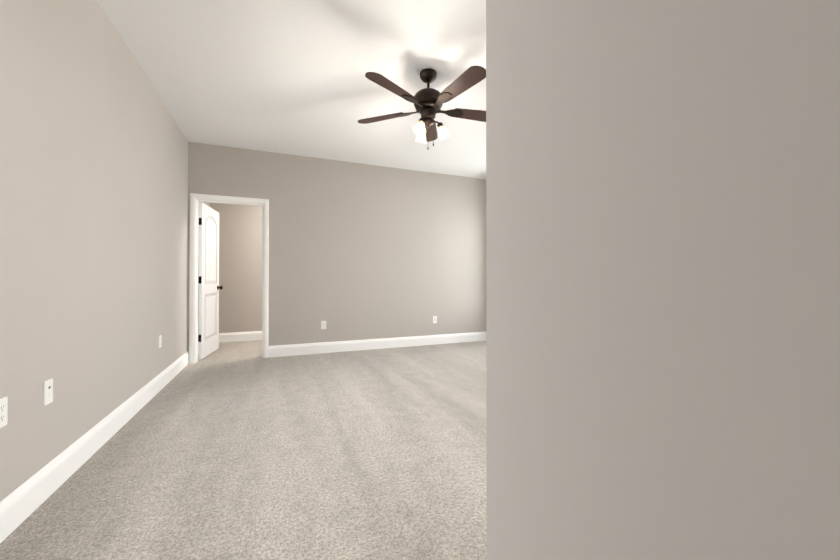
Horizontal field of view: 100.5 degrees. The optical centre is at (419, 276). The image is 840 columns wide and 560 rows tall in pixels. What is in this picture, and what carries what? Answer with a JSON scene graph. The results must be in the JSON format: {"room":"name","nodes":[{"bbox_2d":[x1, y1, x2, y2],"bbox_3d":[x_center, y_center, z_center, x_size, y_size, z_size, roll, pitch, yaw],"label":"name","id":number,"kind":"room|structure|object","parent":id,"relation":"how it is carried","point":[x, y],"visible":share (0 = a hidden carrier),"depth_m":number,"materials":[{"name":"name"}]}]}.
{"room":"empty bedroom","nodes":[
{"label":"empty bedroom","id":0,"kind":"room"},
{"bbox_2d":[0,0,209,501],"bbox_3d":[-1.866,-0.319,1.708,0.120,2.740,8.830,0,0,-22],"label":"wall","id":1,"kind":"structure","parent":0,"point":[93,218],"depth_m":1.95,"materials":[{"name":"grey paint"}]},
{"bbox_2d":[0,397,7,427],"bbox_3d":[-1.671,0.544,1.394,0.008,0.115,0.070,0,0,-22],"label":"electrical outlet","id":2,"kind":"object","parent":1,"relation":"attached to","point":[3,411],"visible":1,"depth_m":1.40,"materials":[{"name":"white plastic"}]},
{"bbox_2d":[43,378,52,405],"bbox_3d":[-1.789,0.554,1.684,0.008,0.115,0.070,0,0,-22],"label":"electrical outlet","id":3,"kind":"object","parent":1,"relation":"attached to","point":[47,391],"visible":1,"depth_m":1.67,"materials":[{"name":"white plastic"}]},
{"bbox_2d":[0,351,188,542],"bbox_3d":[-1.518,0.971,1.029,0.016,0.151,7.085,0,0,-22],"label":"baseboard","id":4,"kind":"structure","parent":1,"relation":"attached to","point":[20,504],"depth_m":1.85,"materials":[{"name":"white wood"}]},
{"bbox_2d":[159,335,161,347],"bbox_3d":[-2.450,0.609,3.300,0.008,0.115,0.070,0,0,-22],"label":"electrical outlet","id":5,"kind":"object","parent":1,"relation":"attached to","point":[160,341],"visible":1,"depth_m":3.30,"materials":[{"name":"white plastic"}]},
{"bbox_2d":[210,202,261,332],"bbox_3d":[-1.322,-0.288,6.637,4.620,2.740,0.120,0,0,-22],"label":"wall","id":6,"kind":"structure","parent":0,"point":[240,266],"depth_m":5.87,"materials":[{"name":"grey paint"}]},
{"bbox_2d":[219,331,261,342],"bbox_3d":[-1.352,1.006,6.543,4.500,0.151,0.016,0,0,-22],"label":"baseboard","id":7,"kind":"structure","parent":6,"relation":"attached to","point":[254,335],"depth_m":5.86,"materials":[{"name":"white wood"}]},
{"bbox_2d":[0,340,486,559],"bbox_3d":[0.272,1.106,2.575,4.740,0.100,8.830,0,0,-22],"label":"floor","id":8,"kind":"structure","parent":0,"point":[241,450],"depth_m":1.92,"materials":[{"name":"carpet"}]},
{"bbox_2d":[97,0,485,178],"bbox_3d":[0.272,-1.734,2.592,4.740,0.100,8.830,0,0,-22],"label":"ceiling","id":9,"kind":"structure","parent":0,"point":[283,76],"depth_m":2.83,"materials":[{"name":"white paint"}]},
{"bbox_2d":[358,66,485,148],"bbox_3d":[0.107,-1.357,2.875,1.254,0.650,1.260,0,0,-22],"label":"fan","id":10,"kind":"object","parent":9,"relation":"hanging from","point":[428,101],"visible":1,"depth_m":2.81,"materials":[{"name":"brown wood"}]},
{"bbox_2d":[187,142,485,353],"bbox_3d":[-0.752,-0.297,5.244,4.620,2.740,0.120,0,0,-22],"label":"wall","id":11,"kind":"structure","parent":0,"point":[358,251],"depth_m":5.12,"materials":[{"name":"grey paint"}]},
{"bbox_2d":[198,202,222,359],"bbox_3d":[-2.909,0.051,4.835,0.165,2.015,0.775,0,0,-15],"label":"door","id":12,"kind":"structure","parent":11,"relation":"in","point":[209,287],"depth_m":4.74,"materials":[{"name":"white wood"}]},
{"bbox_2d":[189,193,268,363],"bbox_3d":[-2.455,0.017,4.545,0.896,2.103,0.157,0,0,-22],"label":"door frame","id":13,"kind":"structure","parent":11,"relation":"attached to","point":[195,199],"depth_m":4.40,"materials":[{"name":"white wood"}]},
{"bbox_2d":[321,321,325,328],"bbox_3d":[-1.355,0.676,4.921,0.070,0.115,0.008,0,0,-22],"label":"electrical outlet","id":14,"kind":"object","parent":11,"relation":"attached to","point":[323,324],"visible":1,"depth_m":4.92,"materials":[{"name":"white plastic"}]},
{"bbox_2d":[268,332,485,357],"bbox_3d":[-0.371,0.998,5.318,3.552,0.151,0.016,0,0,-22],"label":"baseboard","id":15,"kind":"structure","parent":11,"relation":"attached to","point":[368,344],"depth_m":5.16,"materials":[{"name":"white wood"}]},
{"bbox_2d":[486,0,587,559],"bbox_3d":[1.610,-0.324,0.911,3.290,2.740,0.120,0,0,-22],"label":"wall","id":16,"kind":"structure","parent":0,"point":[536,292],"depth_m":0.28,"materials":[{"name":"grey paint"}]},
{"bbox_2d":[587,0,839,559],"bbox_3d":[0.579,-0.335,-0.754,0.120,2.740,2.180,0,0,-22],"label":"wall","id":17,"kind":"structure","parent":0,"point":[713,215],"depth_m":0.16,"materials":[{"name":"grey paint"}]}
]}

